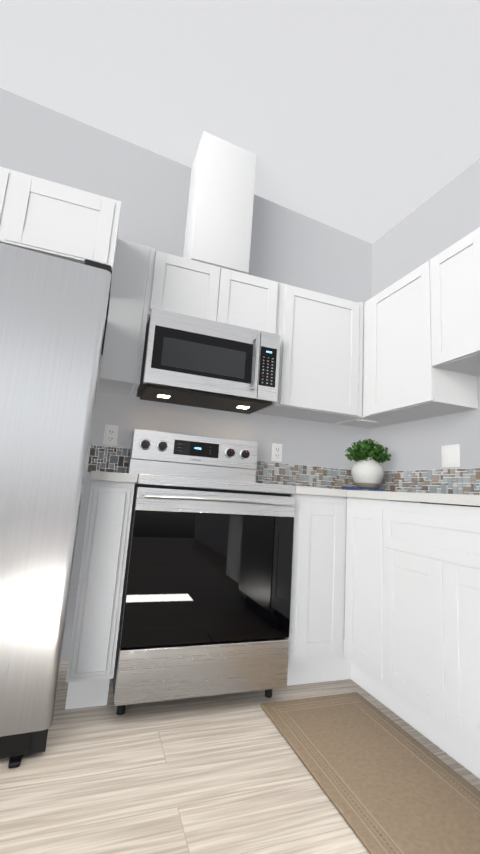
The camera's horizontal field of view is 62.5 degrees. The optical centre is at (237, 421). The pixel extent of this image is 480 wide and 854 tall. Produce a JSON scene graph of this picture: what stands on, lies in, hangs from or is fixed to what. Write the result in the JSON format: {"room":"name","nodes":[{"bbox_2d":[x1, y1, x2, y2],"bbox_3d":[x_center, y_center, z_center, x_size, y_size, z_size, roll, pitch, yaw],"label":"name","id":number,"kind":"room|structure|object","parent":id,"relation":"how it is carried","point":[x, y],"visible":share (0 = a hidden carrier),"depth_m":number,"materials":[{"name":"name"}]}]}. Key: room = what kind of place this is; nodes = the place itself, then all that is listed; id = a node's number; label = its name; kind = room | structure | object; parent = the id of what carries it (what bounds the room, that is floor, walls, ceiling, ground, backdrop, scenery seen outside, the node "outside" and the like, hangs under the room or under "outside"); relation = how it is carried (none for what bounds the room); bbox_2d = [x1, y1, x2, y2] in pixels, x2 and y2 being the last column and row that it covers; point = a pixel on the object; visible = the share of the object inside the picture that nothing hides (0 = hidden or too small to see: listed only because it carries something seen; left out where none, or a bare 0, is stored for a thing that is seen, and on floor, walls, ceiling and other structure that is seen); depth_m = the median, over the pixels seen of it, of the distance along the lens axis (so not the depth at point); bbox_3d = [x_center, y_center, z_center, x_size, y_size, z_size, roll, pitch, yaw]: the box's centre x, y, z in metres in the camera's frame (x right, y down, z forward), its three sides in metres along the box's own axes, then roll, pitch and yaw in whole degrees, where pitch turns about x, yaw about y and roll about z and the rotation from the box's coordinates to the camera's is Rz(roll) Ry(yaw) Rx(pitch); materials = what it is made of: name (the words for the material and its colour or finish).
{"room":"kitchen","nodes":[
{"label":"kitchen","id":0,"kind":"room"},
{"bbox_2d":[0,88,371,660],"bbox_3d":[-2.134,-0.712,1.875,6.826,3.550,0.135,7,-10,-19],"label":"wall","id":1,"kind":"structure","parent":0,"point":[149,189],"depth_m":2.47,"materials":[{"name":"grey paint"}]},
{"bbox_2d":[0,167,120,322],"bbox_3d":[-1.034,-0.839,1.894,0.848,0.324,0.606,7,-10,-19],"label":"upper cabinet","id":2,"kind":"object","parent":1,"relation":"attached to","point":[39,215],"depth_m":1.67,"materials":[{"name":"white wood"}]},
{"bbox_2d":[103,424,118,445],"bbox_3d":[-0.706,0.077,2.199,0.073,0.114,0.008,7,-10,-19],"label":"electrical outlet","id":3,"kind":"object","parent":1,"relation":"attached to","point":[110,434],"visible":1,"depth_m":2.20,"materials":[{"name":"white plastic"}]},
{"bbox_2d":[140,248,235,338],"bbox_3d":[-0.303,-0.698,2.295,0.431,0.364,0.313,7,-10,-19],"label":"upper cabinet","id":4,"kind":"object","parent":1,"relation":"attached to","point":[172,283],"depth_m":2.15,"materials":[{"name":"white wood"}]},
{"bbox_2d":[136,308,280,413],"bbox_3d":[-0.167,-0.307,2.233,0.719,0.404,0.414,7,-10,-19],"label":"microwave","id":5,"kind":"object","parent":4,"relation":"attached to","point":[187,360],"visible":1,"depth_m":2.08,"materials":[{"name":"silver metal"}]},
{"bbox_2d":[183,131,256,273],"bbox_3d":[-0.118,-1.291,2.453,0.340,0.878,0.309,7,-10,-19],"label":"column","id":6,"kind":"structure","parent":4,"relation":"on","point":[219,212],"depth_m":2.30,"materials":[{"name":"white paint"}]},
{"bbox_2d":[87,445,357,489],"bbox_3d":[0.041,0.309,2.423,1.800,0.151,0.033,7,-10,-19],"label":"backsplash","id":7,"kind":"structure","parent":1,"relation":"attached to","point":[101,458],"depth_m":2.51,"materials":[{"name":"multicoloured tile"}]},
{"bbox_2d":[232,271,279,334],"bbox_3d":[-0.008,-0.660,2.397,0.443,0.364,0.313,7,-10,-19],"label":"upper cabinet","id":8,"kind":"object","parent":1,"relation":"attached to","point":[255,300],"depth_m":2.28,"materials":[{"name":"white wood"}]},
{"bbox_2d":[271,443,281,461],"bbox_3d":[0.251,0.200,2.529,0.071,0.114,0.008,7,-10,-19],"label":"electrical outlet","id":9,"kind":"object","parent":1,"relation":"attached to","point":[277,452],"visible":1,"depth_m":2.52,"materials":[{"name":"white plastic"}]},
{"bbox_2d":[255,283,363,424],"bbox_3d":[0.480,-0.411,2.507,0.602,0.750,0.370,7,-10,-19],"label":"upper cabinet","id":10,"kind":"object","parent":1,"relation":"attached to","point":[321,377],"depth_m":2.39,"materials":[{"name":"white wood"}]},
{"bbox_2d":[0,660,479,853],"bbox_3d":[-1.223,0.659,-1.279,6.826,0.100,6.154,7,-10,-19],"label":"floor","id":11,"kind":"structure","parent":0,"point":[224,774],"depth_m":1.21,"materials":[{"name":"beige wood"}]},
{"bbox_2d":[0,243,111,768],"bbox_3d":[-1.035,0.224,1.527,0.811,1.738,0.726,8,-11,-22],"label":"refrigerator","id":12,"kind":"object","parent":11,"relation":"on","point":[53,310],"visible":1,"depth_m":1.37,"materials":[{"name":"silver metal"}]},
{"bbox_2d":[112,429,295,714],"bbox_3d":[-0.183,0.634,1.930,0.719,1.183,0.686,7,-10,-19],"label":"range","id":13,"kind":"object","parent":11,"relation":"on","point":[206,603],"visible":1,"depth_m":1.66,"materials":[{"name":"silver"}]},
{"bbox_2d":[250,491,340,685],"bbox_3d":[0.351,0.846,2.111,0.437,0.898,0.671,7,-10,-19],"label":"base cabinet","id":14,"kind":"object","parent":11,"relation":"on","point":[314,639],"depth_m":1.85,"materials":[{"name":"white wood"}]},
{"bbox_2d":[261,692,479,853],"bbox_3d":[0.480,1.172,1.337,0.489,0.012,0.915,7,-10,-19],"label":"kitchen mat","id":15,"kind":"object","parent":11,"relation":"on","point":[387,784],"visible":1,"depth_m":1.28,"materials":[{"name":"beige fabric"}]},
{"bbox_2d":[337,499,479,778],"bbox_3d":[0.885,0.801,1.639,0.673,0.898,1.004,7,-10,-19],"label":"base cabinet","id":16,"kind":"object","parent":11,"relation":"on","point":[402,640],"depth_m":1.48,"materials":[{"name":"white wood"}]},
{"bbox_2d":[296,487,479,506],"bbox_3d":[0.891,0.294,1.455,0.902,0.034,2.412,7,-10,-19],"label":"countertop","id":17,"kind":"structure","parent":16,"relation":"on","point":[454,500],"depth_m":1.60,"materials":[{"name":"white stone"}]},
{"bbox_2d":[342,487,385,490],"bbox_3d":[0.795,0.434,2.480,0.245,0.026,0.236,0,-11,24],"label":"book","id":18,"kind":"object","parent":17,"relation":"on","point":[356,488],"visible":0.46,"depth_m":2.38,"materials":[{"name":"blue paper"}]},
{"bbox_2d":[345,438,390,488],"bbox_3d":[0.811,0.261,2.469,0.301,0.310,0.238,7,-10,-19],"label":"potted plant","id":19,"kind":"object","parent":18,"relation":"on","point":[367,470],"visible":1,"depth_m":2.40,"materials":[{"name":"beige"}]},
{"bbox_2d":[0,0,479,243],"bbox_3d":[-1.380,-2.307,0.277,6.826,1.062,8.335,7,-10,-19],"label":"ceiling","id":20,"kind":"structure","parent":0,"point":[359,119],"depth_m":2.02,"materials":[{"name":"grey paint"}]},
{"bbox_2d":[370,158,479,501],"bbox_3d":[2.055,-0.740,0.071,0.135,3.550,6.063,7,-10,-19],"label":"wall","id":21,"kind":"structure","parent":0,"point":[446,216],"depth_m":2.40,"materials":[{"name":"grey paint"}]},
{"bbox_2d":[368,253,479,423],"bbox_3d":[1.028,-0.418,2.251,0.301,0.750,0.592,7,-10,-19],"label":"upper cabinet","id":22,"kind":"object","parent":21,"relation":"attached to","point":[406,348],"depth_m":2.10,"materials":[{"name":"white wood"}]},
{"bbox_2d":[377,468,479,494],"bbox_3d":[1.263,0.271,1.728,0.036,0.151,2.163,7,-10,-19],"label":"backsplash","id":23,"kind":"structure","parent":21,"relation":"attached to","point":[465,481],"depth_m":2.21,"materials":[{"name":"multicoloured tile"}]},
{"bbox_2d":[441,444,459,467],"bbox_3d":[1.148,0.188,2.136,0.008,0.120,0.115,7,-10,-19],"label":"light switch","id":24,"kind":"object","parent":21,"relation":"attached to","point":[450,455],"visible":1,"depth_m":2.13,"materials":[{"name":"white plastic"}]},
{"bbox_2d":[440,235,479,374],"bbox_3d":[1.176,-0.560,1.874,0.301,0.580,0.368,7,-10,-19],"label":"upper cabinet","id":25,"kind":"object","parent":21,"relation":"attached to","point":[455,321],"depth_m":1.87,"materials":[{"name":"white wood"}]},
{"bbox_2d":[468,227,479,354],"bbox_3d":[1.262,-0.595,1.639,0.301,0.580,0.376,7,-10,-19],"label":"upper cabinet","id":26,"kind":"object","parent":21,"relation":"attached to","point":[474,237],"depth_m":1.77,"materials":[{"name":"white wood"}]}
]}

